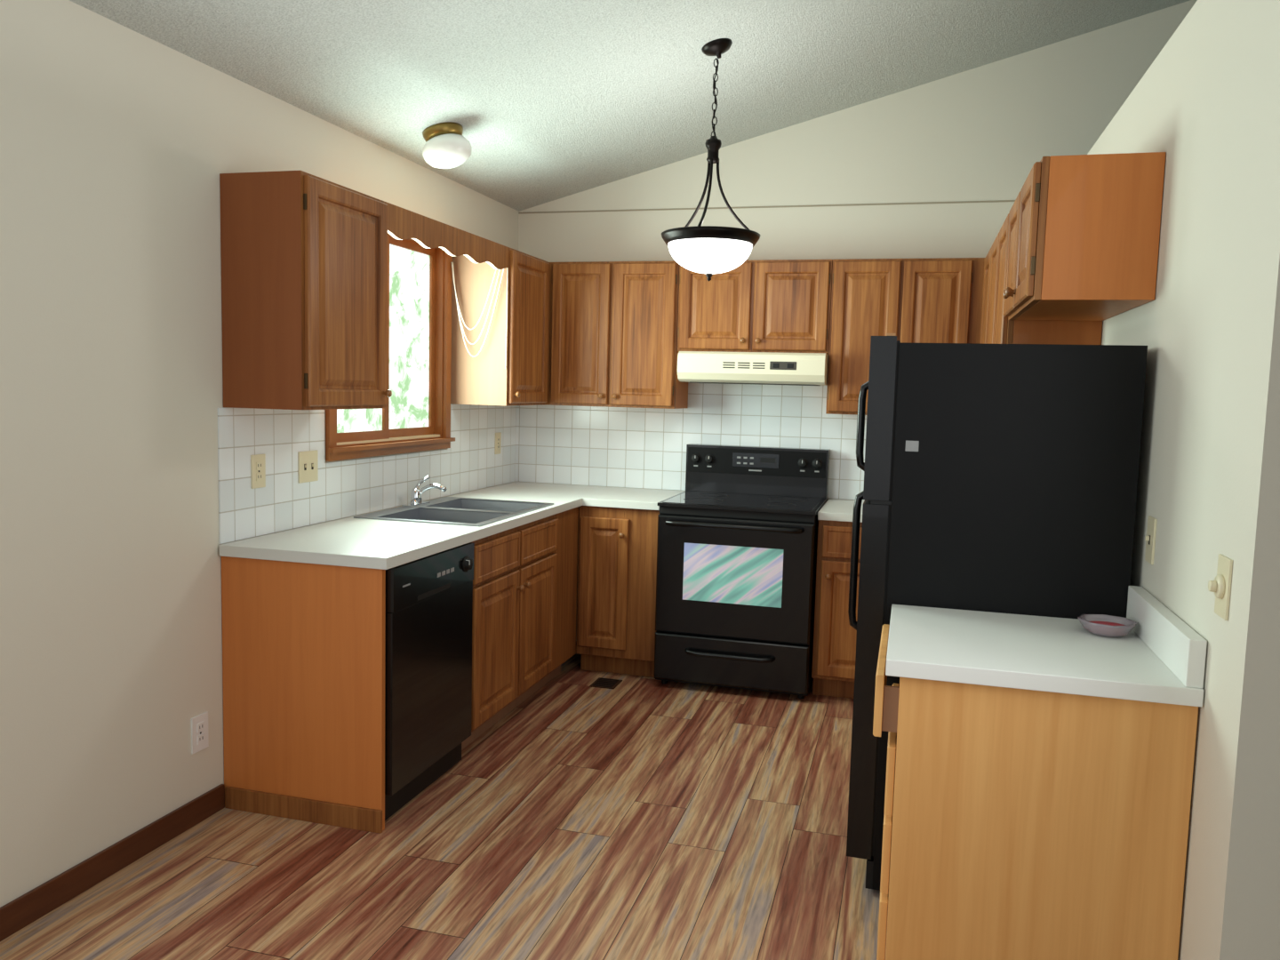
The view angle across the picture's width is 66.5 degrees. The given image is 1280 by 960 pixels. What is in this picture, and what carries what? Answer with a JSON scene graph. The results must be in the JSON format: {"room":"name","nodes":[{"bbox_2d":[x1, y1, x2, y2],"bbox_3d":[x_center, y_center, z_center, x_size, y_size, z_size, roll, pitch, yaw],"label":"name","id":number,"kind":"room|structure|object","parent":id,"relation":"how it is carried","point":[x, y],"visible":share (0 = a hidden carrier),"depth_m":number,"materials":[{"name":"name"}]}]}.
{"room":"kitchen","nodes":[
{"label":"kitchen","id":0,"kind":"room"},
{"bbox_2d":[0,0,519,907],"bbox_3d":[-1.923,0.022,1.769,0.200,2.465,8.200,3,5,15],"label":"wall","id":1,"kind":"structure","parent":0,"point":[116,142],"depth_m":2.82,"materials":[{"name":"beige paint"}]},
{"bbox_2d":[0,784,224,941],"bbox_3d":[-2.192,1.315,0.634,0.014,0.085,5.665,3,5,15],"label":"baseboard","id":2,"kind":"structure","parent":1,"relation":"attached to","point":[16,915],"depth_m":2.85,"materials":[{"name":"brown wood"}]},
{"bbox_2d":[191,711,208,754],"bbox_3d":[-1.454,0.836,3.228,0.009,0.120,0.075,3,5,15],"label":"outlet","id":3,"kind":"object","parent":1,"relation":"attached to","point":[199,724],"visible":1,"depth_m":3.22,"materials":[{"name":"white plastic"}]},
{"bbox_2d":[219,170,391,409],"bbox_3d":[-1.142,-0.634,3.427,0.352,0.762,0.521,3,5,15],"label":"upper cabinet","id":4,"kind":"object","parent":1,"relation":"attached to","point":[304,255],"visible":1,"depth_m":3.21,"materials":[{"name":"brown wood"}]},
{"bbox_2d":[217,404,516,543],"bbox_3d":[-1.064,-0.116,4.467,0.005,0.456,2.524,3,5,15],"label":"backsplash","id":5,"kind":"structure","parent":1,"relation":"attached to","point":[342,489],"depth_m":3.82,"materials":[{"name":"tile"}]},
{"bbox_2d":[250,454,265,488],"bbox_3d":[-1.344,-0.031,3.441,0.009,0.118,0.072,3,5,15],"label":"outlet","id":6,"kind":"object","parent":5,"relation":"attached to","point":[258,461],"visible":1,"depth_m":3.44,"materials":[{"name":"beige plastic"}]},
{"bbox_2d":[297,450,318,483],"bbox_3d":[-1.261,-0.051,3.724,0.016,0.118,0.118,3,5,15],"label":"double switch","id":7,"kind":"object","parent":5,"relation":"attached to","point":[308,463],"visible":1,"depth_m":3.72,"materials":[{"name":"beige plastic"}]},
{"bbox_2d":[494,432,501,454],"bbox_3d":[-0.788,-0.204,5.423,0.009,0.118,0.072,3,5,15],"label":"outlet","id":8,"kind":"object","parent":5,"relation":"attached to","point":[498,436],"visible":1,"depth_m":5.42,"materials":[{"name":"beige plastic"}]},
{"bbox_2d":[325,232,455,461],"bbox_3d":[-1.120,-0.605,4.305,0.155,0.978,1.062,3,5,15],"label":"window","id":9,"kind":"structure","parent":1,"relation":"in","point":[416,417],"depth_m":4.54,"materials":[{"name":"brown wood"}]},
{"bbox_2d":[451,262,507,368],"bbox_3d":[-0.783,-0.808,4.739,0.280,0.530,0.028,2,5,8],"label":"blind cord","id":10,"kind":"object","parent":9,"relation":"hanging from","point":[452,268],"visible":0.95,"depth_m":4.74,"materials":[{"name":"white fabric"}]},
{"bbox_2d":[450,247,550,405],"bbox_3d":[-0.652,-0.783,5.177,0.352,0.762,0.839,3,5,15],"label":"upper cabinet","id":11,"kind":"object","parent":1,"relation":"attached to","point":[483,379],"visible":0.84,"depth_m":4.80,"materials":[{"name":"brown wood"}]},
{"bbox_2d":[385,201,508,269],"bbox_3d":[-0.796,-1.016,4.165,0.018,0.119,1.141,3,5,15],"label":"window valance","id":12,"kind":"object","parent":11,"relation":"attached to","point":[403,224],"visible":0.95,"depth_m":4.06,"materials":[{"name":"brown wood"}]},
{"bbox_2d":[0,640,888,959],"bbox_3d":[1.055,1.446,1.160,6.400,0.100,8.400,3,5,15],"label":"floor","id":13,"kind":"structure","parent":0,"point":[643,818],"depth_m":3.04,"materials":[{"name":"brown wood"}]},
{"bbox_2d":[221,506,578,833],"bbox_3d":[-0.850,0.628,4.151,0.658,0.875,1.926,3,5,15],"label":"base cabinet","id":14,"kind":"object","parent":13,"relation":"on","point":[304,644],"visible":0.73,"depth_m":3.28,"materials":[{"name":"brown wood"}]},
{"bbox_2d":[219,481,685,569],"bbox_3d":[-0.572,0.158,4.346,1.030,0.038,2.534,3,5,15],"label":"countertop","id":15,"kind":"structure","parent":14,"relation":"on","point":[350,541],"depth_m":3.64,"materials":[{"name":"white laminate"}]},
{"bbox_2d":[401,475,447,507],"bbox_3d":[-0.949,0.048,4.385,0.176,0.141,0.170,3,5,15],"label":"faucet","id":16,"kind":"object","parent":15,"relation":"on","point":[416,501],"depth_m":4.38,"materials":[{"name":"silver metal"}]},
{"bbox_2d":[353,475,553,526],"bbox_3d":[-0.790,0.146,4.317,0.560,0.317,0.830,3,5,15],"label":"sink","id":17,"kind":"object","parent":15,"relation":"in","point":[445,510],"visible":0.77,"depth_m":4.33,"materials":[{"name":"silver metal"}]},
{"bbox_2d":[384,542,474,820],"bbox_3d":[-1.005,0.676,3.550,0.628,0.859,0.601,3,5,15],"label":"dishwasher","id":18,"kind":"object","parent":13,"relation":"on","point":[429,599],"visible":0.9,"depth_m":3.41,"materials":[{"name":"black"}]},
{"bbox_2d":[589,677,622,688],"bbox_3d":[-0.169,1.015,4.879,0.125,0.006,0.150,3,5,15],"label":"floor vent","id":19,"kind":"object","parent":13,"relation":"in","point":[600,682],"visible":1,"depth_m":4.87,"materials":[{"name":"brown metal"}]},
{"bbox_2d":[576,505,659,677],"bbox_3d":[-0.041,0.551,5.213,0.424,0.875,0.656,3,5,15],"label":"base cabinet","id":20,"kind":"object","parent":13,"relation":"on","point":[617,568],"visible":0.7,"depth_m":4.93,"materials":[{"name":"brown wood"}]},
{"bbox_2d":[653,443,830,698],"bbox_3d":[0.527,0.435,4.986,0.762,1.178,0.751,3,5,15],"label":"range","id":21,"kind":"object","parent":13,"relation":"on","point":[737,548],"visible":0.99,"depth_m":4.72,"materials":[{"name":"black metal"}]},
{"bbox_2d":[811,520,862,698],"bbox_3d":[1.268,0.667,4.335,1.017,0.875,1.656,3,5,15],"label":"base cabinet","id":22,"kind":"object","parent":13,"relation":"on","point":[834,652],"visible":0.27,"depth_m":4.64,"materials":[{"name":"brown wood"}]},
{"bbox_2d":[817,498,863,522],"bbox_3d":[1.278,0.212,4.289,1.020,0.038,1.657,3,5,15],"label":"countertop","id":23,"kind":"structure","parent":22,"relation":"on","point":[834,509],"depth_m":4.67,"materials":[{"name":"white laminate"}]},
{"bbox_2d":[846,333,1147,891],"bbox_3d":[1.040,0.390,3.098,0.773,1.644,0.751,3,5,15],"label":"refrigerator","id":24,"kind":"object","parent":13,"relation":"on","point":[1003,478],"visible":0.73,"depth_m":2.70,"materials":[{"name":"black metal"}]},
{"bbox_2d":[872,624,1198,959],"bbox_3d":[0.922,0.850,2.454,0.662,0.839,0.570,3,5,15],"label":"base cabinet","id":25,"kind":"object","parent":13,"relation":"on","point":[1028,824],"visible":0.8,"depth_m":2.17,"materials":[{"name":"brown wood"}]},
{"bbox_2d":[885,585,1207,707],"bbox_3d":[0.947,0.363,2.405,0.642,0.140,0.612,3,5,15],"label":"countertop","id":26,"kind":"structure","parent":25,"relation":"on","point":[1162,660],"depth_m":2.24,"materials":[{"name":"white laminate"}]},
{"bbox_2d":[1077,614,1137,637],"bbox_3d":[1.191,0.375,2.489,0.132,0.036,0.132,6,7,38],"label":"glass dish","id":27,"kind":"object","parent":26,"relation":"on","point":[1101,625],"visible":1,"depth_m":2.48,"materials":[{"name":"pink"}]},
{"bbox_2d":[69,0,1190,211],"bbox_3d":[1.214,-1.917,0.725,6.600,1.869,8.600,3,5,15],"label":"ceiling","id":28,"kind":"structure","parent":0,"point":[552,100],"depth_m":3.90,"materials":[{"name":"white paint"}]},
{"bbox_2d":[422,121,471,168],"bbox_3d":[-0.811,-1.400,4.098,0.206,0.176,0.208,3,5,15],"label":"ceiling light","id":29,"kind":"object","parent":28,"relation":"attached to","point":[445,147],"visible":1,"depth_m":4.03,"materials":[{"name":"white glass"}]},
{"bbox_2d":[661,38,759,281],"bbox_3d":[0.291,-1.268,3.903,0.400,0.936,0.402,3,5,15],"label":"pendant light","id":30,"kind":"object","parent":28,"relation":"hanging from","point":[708,250],"visible":1,"depth_m":3.83,"materials":[{"name":"brown metal"}]},
{"bbox_2d":[515,0,1197,640],"bbox_3d":[2.213,-0.987,4.900,6.400,4.113,0.200,3,5,15],"label":"wall","id":31,"kind":"structure","parent":0,"point":[979,133],"depth_m":5.00,"materials":[{"name":"beige paint"}]},
{"bbox_2d":[546,260,687,408],"bbox_3d":[-0.119,-0.779,5.282,0.715,0.762,0.352,3,5,15],"label":"upper cabinet","id":32,"kind":"object","parent":31,"relation":"attached to","point":[612,325],"visible":0.98,"depth_m":5.14,"materials":[{"name":"brown wood"}]},
{"bbox_2d":[515,382,866,500],"bbox_3d":[0.642,-0.219,5.298,2.828,0.598,0.005,3,5,15],"label":"backsplash","id":33,"kind":"structure","parent":31,"relation":"attached to","point":[630,447],"depth_m":5.43,"materials":[{"name":"tile"}]},
{"bbox_2d":[676,259,832,354],"bbox_3d":[0.605,-0.891,5.069,0.776,0.462,0.352,3,5,15],"label":"upper cabinet","id":34,"kind":"object","parent":31,"relation":"attached to","point":[772,306],"visible":0.91,"depth_m":4.92,"materials":[{"name":"brown wood"}]},
{"bbox_2d":[677,351,828,385],"bbox_3d":[0.601,-0.574,5.049,0.738,0.157,0.441,3,5,15],"label":"range hood","id":35,"kind":"object","parent":34,"relation":"attached to","point":[756,368],"visible":0.97,"depth_m":4.85,"materials":[{"name":"beige metal"}]},
{"bbox_2d":[518,200,1015,213],"bbox_3d":[2.293,-1.366,4.739,6.200,0.008,0.004,3,5,15],"label":"trim","id":36,"kind":"structure","parent":31,"relation":"attached to","point":[1000,200],"depth_m":5.17,"materials":[{"name":"beige paint"}]},
{"bbox_2d":[825,257,985,415],"bbox_3d":[1.325,-0.704,4.883,0.725,0.762,0.352,3,5,15],"label":"upper cabinet","id":37,"kind":"object","parent":31,"relation":"attached to","point":[938,300],"visible":0.58,"depth_m":4.75,"materials":[{"name":"brown wood"}]},
{"bbox_2d":[1087,0,1279,959],"bbox_3d":[1.619,-0.020,3.341,0.110,2.445,3.270,3,5,15],"label":"wall","id":38,"kind":"structure","parent":0,"point":[1209,466],"depth_m":2.00,"materials":[{"name":"beige paint"}]},
{"bbox_2d":[979,213,1102,344],"bbox_3d":[1.635,-0.629,4.165,0.354,0.762,1.576,3,5,15],"label":"upper cabinet","id":39,"kind":"object","parent":38,"relation":"attached to","point":[996,328],"visible":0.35,"depth_m":3.46,"materials":[{"name":"brown wood"}]},
{"bbox_2d":[1002,152,1165,320],"bbox_3d":[1.324,-0.719,3.025,0.354,0.389,0.758,3,5,15],"label":"upper cabinet","id":40,"kind":"object","parent":38,"relation":"attached to","point":[1084,230],"visible":1,"depth_m":2.67,"materials":[{"name":"brown wood"}]},
{"bbox_2d":[1144,515,1157,564],"bbox_3d":[1.322,0.156,2.538,0.016,0.118,0.072,3,5,15],"label":"switch","id":41,"kind":"object","parent":38,"relation":"attached to","point":[1150,538],"visible":1,"depth_m":2.52,"materials":[{"name":"beige plastic"}]},
{"bbox_2d":[1208,553,1232,620],"bbox_3d":[1.149,0.212,1.945,0.029,0.120,0.075,3,5,15],"label":"dimmer switch","id":42,"kind":"object","parent":38,"relation":"attached to","point":[1220,587],"visible":1,"depth_m":1.93,"materials":[{"name":"beige plastic"}]}
]}

